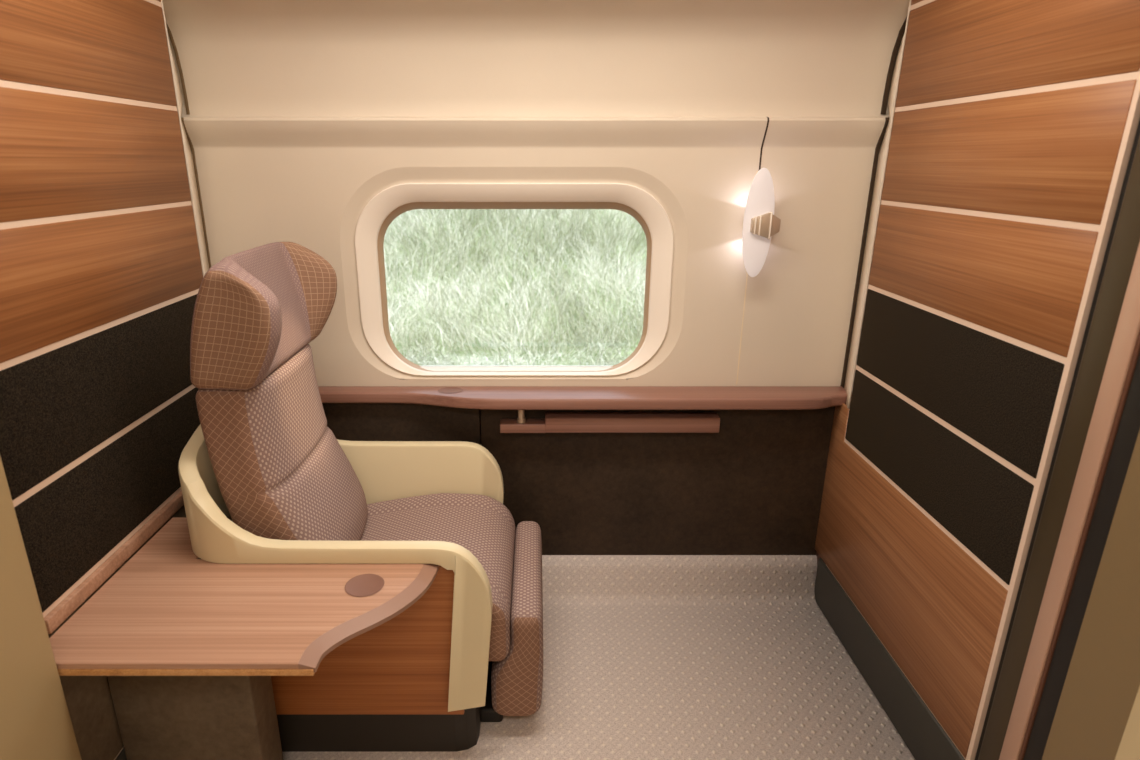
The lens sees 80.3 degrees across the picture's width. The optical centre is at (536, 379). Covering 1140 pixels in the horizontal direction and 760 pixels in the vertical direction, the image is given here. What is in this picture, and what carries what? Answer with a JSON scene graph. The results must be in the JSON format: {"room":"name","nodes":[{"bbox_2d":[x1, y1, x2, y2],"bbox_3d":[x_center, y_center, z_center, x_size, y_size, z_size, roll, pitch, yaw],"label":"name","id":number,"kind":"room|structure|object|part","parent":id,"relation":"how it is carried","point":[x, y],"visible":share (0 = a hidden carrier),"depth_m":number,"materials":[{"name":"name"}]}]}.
{"room":"train carriage","nodes":[
{"label":"train carriage","id":0,"kind":"room"},
{"bbox_2d":[0,456,81,759],"bbox_3d":[-1.050,0.101,0.905,0.300,2.270,0.420,0,18,0],"label":"wall","id":1,"kind":"structure","parent":0,"point":[36,724],"depth_m":1.19,"materials":[{"name":"beige paint"}]},
{"bbox_2d":[0,0,208,759],"bbox_3d":[-1.012,-0.157,1.683,0.080,2.260,1.052,0,18,-1],"label":"wall","id":2,"kind":"structure","parent":0,"point":[101,275],"depth_m":1.49,"materials":[{"name":"brown wood"}]},
{"bbox_3d":[-0.991,-0.732,1.405,0.012,0.242,0.853,0,18,0],"label":"wood panel","id":3,"kind":"part","parent":2,"relation":"part of","materials":[{"name":"brown wood"}]},
{"bbox_3d":[-0.991,-0.493,1.483,0.012,0.238,0.853,0,18,0],"label":"wood panel","id":4,"kind":"part","parent":2,"relation":"part of","materials":[{"name":"brown wood"}]},
{"bbox_3d":[-0.991,-0.018,1.637,0.012,0.243,0.853,0,18,0],"label":"fabric panel","id":5,"kind":"part","parent":2,"relation":"part of","materials":[{"name":"black fabric"}]},
{"bbox_3d":[-0.991,-0.257,1.559,0.012,0.234,0.853,0,18,0],"label":"wood panel","id":6,"kind":"part","parent":2,"relation":"part of","materials":[{"name":"brown wood"}]},
{"bbox_3d":[-0.991,0.222,1.715,0.012,0.238,0.853,0,18,0],"label":"fabric panel","id":7,"kind":"part","parent":2,"relation":"part of","materials":[{"name":"black fabric"}]},
{"bbox_3d":[-0.982,0.365,1.748,0.016,0.033,0.840,0,18,0],"label":"wall moulding","id":8,"kind":"part","parent":2,"relation":"part of","materials":[{"name":"brown wood"}]},
{"bbox_3d":[-0.991,0.546,1.878,0.012,0.458,0.964,0,18,0],"label":"leather panel","id":9,"kind":"part","parent":2,"relation":"part of","materials":[{"name":"black leather"}]},
{"bbox_2d":[115,748,126,759],"bbox_3d":[-0.992,0.849,1.970,0.026,0.168,0.976,0,18,0],"label":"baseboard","id":10,"kind":"structure","parent":2,"relation":"attached to","point":[122,756],"depth_m":1.60,"materials":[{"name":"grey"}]},
{"bbox_2d":[162,0,909,393],"bbox_3d":[0.000,-0.513,1.808,2.200,1.660,0.615,0,18,0],"label":"wall","id":11,"kind":"structure","parent":0,"point":[290,107],"depth_m":2.01,"materials":[{"name":"beige"}]},
{"bbox_2d":[322,403,480,444],"bbox_3d":[-0.617,0.344,2.383,0.846,0.615,0.058,0,18,0],"label":"wall panel","id":12,"kind":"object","parent":11,"relation":"attached to","point":[347,421],"depth_m":2.29,"materials":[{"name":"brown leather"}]},
{"bbox_2d":[340,167,687,378],"bbox_3d":[-0.072,-0.338,2.235,1.104,0.703,0.120,0,18,0],"label":"window","id":13,"kind":"structure","parent":11,"relation":"in","point":[367,216],"depth_m":2.15,"materials":[{"name":"white plastic"}]},
{"bbox_3d":[-0.072,-0.024,2.355,0.690,0.032,0.086,0,18,0],"label":"sill","id":14,"kind":"part","parent":13,"relation":"part of","materials":[{"name":"white plastic"}]},
{"bbox_2d":[318,386,851,409],"bbox_3d":[0.013,0.058,2.229,2.045,0.040,0.138,0,18,0],"label":"window ledge","id":15,"kind":"object","parent":11,"relation":"attached to","point":[467,397],"visible":0.85,"depth_m":2.20,"materials":[{"name":"brown wood"}]},
{"bbox_2d":[500,410,719,432],"bbox_3d":[0.239,0.124,2.237,0.722,0.092,0.060,0,18,0],"label":"folding table","id":16,"kind":"object","parent":15,"relation":"attached to","point":[554,422],"visible":0.91,"depth_m":2.22,"materials":[{"name":"brown wood"}]},
{"bbox_3d":[-0.046,0.152,2.248,0.152,0.031,0.058,0,18,0],"label":"table arm","id":17,"kind":"part","parent":16,"relation":"part of","materials":[{"name":"brown wood"}]},
{"bbox_2d":[480,406,834,554],"bbox_3d":[0.420,0.345,2.380,1.220,0.615,0.065,0,18,0],"label":"wall panel","id":18,"kind":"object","parent":11,"relation":"attached to","point":[755,485],"depth_m":2.35,"materials":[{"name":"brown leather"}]},
{"bbox_2d":[742,168,780,276],"bbox_3d":[0.682,-0.483,2.078,0.108,0.326,0.087,0,18,0],"label":"wall lamp","id":19,"kind":"object","parent":11,"relation":"attached to","point":[760,223],"visible":1,"depth_m":2.04,"materials":[{"name":"white glass"}]},
{"bbox_2d":[282,555,914,759],"bbox_3d":[0.000,1.182,1.014,2.120,0.165,3.200,0,18,0],"label":"floor","id":20,"kind":"structure","parent":0,"point":[646,657],"depth_m":2.09,"materials":[{"name":"carpet"}]},
{"bbox_2d":[49,517,439,759],"bbox_3d":[-0.607,0.734,1.629,0.747,0.598,0.554,0,18,0],"label":"side table","id":21,"kind":"object","parent":20,"relation":"on","point":[189,648],"visible":0.96,"depth_m":1.48,"materials":[{"name":"brown wood"}]},
{"bbox_3d":[-0.818,0.747,1.614,0.325,0.582,0.110,0,18,0],"label":"support panel","id":22,"kind":"part","parent":21,"relation":"part of","materials":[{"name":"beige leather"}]},
{"bbox_2d":[178,242,542,751],"bbox_3d":[-0.422,0.287,1.883,0.879,1.292,0.645,0,18,0],"label":"seat","id":23,"kind":"object","parent":20,"relation":"on","point":[263,455],"visible":0.89,"depth_m":1.73,"materials":[{"name":"brown fabric"}]},
{"bbox_3d":[-0.656,0.221,1.859,0.284,0.573,0.457,0,18,0],"label":"backrest","id":24,"kind":"part","parent":23,"relation":"part of","materials":[{"name":"fabric"}]},
{"bbox_3d":[-0.495,0.644,1.691,0.610,0.475,0.013,0,18,0],"label":"panel","id":25,"kind":"part","parent":23,"relation":"part of","materials":[{"name":"orange wood"}]},
{"bbox_2d":[360,493,514,657],"bbox_3d":[-0.375,0.552,1.969,0.610,0.235,0.514,0,18,0],"label":"seat cushion","id":26,"kind":"object","parent":23,"relation":"on","point":[482,525],"depth_m":2.01,"materials":[{"name":"fabric"}]},
{"bbox_2d":[815,0,1139,759],"bbox_3d":[1.029,-0.175,1.738,0.063,2.260,0.985,0,18,0],"label":"wall","id":27,"kind":"structure","parent":0,"point":[1015,122],"depth_m":1.56,"materials":[{"name":"brown wood"}]},
{"bbox_2d":[814,558,964,759],"bbox_3d":[1.007,0.840,1.999,0.026,0.168,0.865,0,18,0],"label":"baseboard","id":28,"kind":"structure","parent":27,"relation":"attached to","point":[921,732],"depth_m":1.94,"materials":[{"name":"grey"}]},
{"bbox_3d":[1.006,0.472,1.920,0.012,0.573,0.908,0,18,0],"label":"wood panel","id":29,"kind":"part","parent":27,"relation":"part of","materials":[{"name":"brown wood"}]},
{"bbox_3d":[1.006,-0.992,1.390,0.012,0.238,0.802,0,18,0],"label":"wood panel","id":30,"kind":"part","parent":27,"relation":"part of","materials":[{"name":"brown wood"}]},
{"bbox_3d":[1.006,0.202,1.777,0.012,0.238,0.802,0,18,0],"label":"fabric panel","id":31,"kind":"part","parent":27,"relation":"part of","materials":[{"name":"black fabric"}]},
{"bbox_3d":[1.006,-0.039,1.699,0.012,0.243,0.802,0,18,0],"label":"fabric panel","id":32,"kind":"part","parent":27,"relation":"part of","materials":[{"name":"black fabric"}]},
{"bbox_3d":[1.006,-0.277,1.622,0.012,0.234,0.802,0,18,0],"label":"wood panel","id":33,"kind":"part","parent":27,"relation":"part of","materials":[{"name":"brown wood"}]},
{"bbox_3d":[1.006,-0.513,1.545,0.012,0.238,0.802,0,18,0],"label":"wood panel","id":34,"kind":"part","parent":27,"relation":"part of","materials":[{"name":"brown wood"}]},
{"bbox_3d":[1.006,-0.753,1.467,0.012,0.242,0.802,0,18,0],"label":"wood panel","id":35,"kind":"part","parent":27,"relation":"part of","materials":[{"name":"brown wood"}]},
{"bbox_2d":[975,119,1139,759],"bbox_3d":[1.039,0.022,1.132,0.082,2.260,0.290,0,18,0],"label":"door","id":36,"kind":"structure","parent":27,"relation":"in","point":[1067,683],"depth_m":1.22,"materials":[{"name":"black"}]},
{"bbox_2d":[1115,687,1139,759],"bbox_3d":[1.050,0.399,-0.015,0.300,2.270,2.125,0,18,0],"label":"wall","id":37,"kind":"structure","parent":0,"point":[1129,747],"depth_m":1.15,"materials":[{"name":"beige paint"}]},
{"label":"outside","id":38,"kind":"structure","parent":0,"visible":0},
{"bbox_2d":[383,209,646,365],"bbox_3d":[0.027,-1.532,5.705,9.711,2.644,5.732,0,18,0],"label":"grass","id":39,"kind":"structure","parent":38,"point":[419,220],"depth_m":5.47,"materials":[{"name":"green plant"}]}
]}

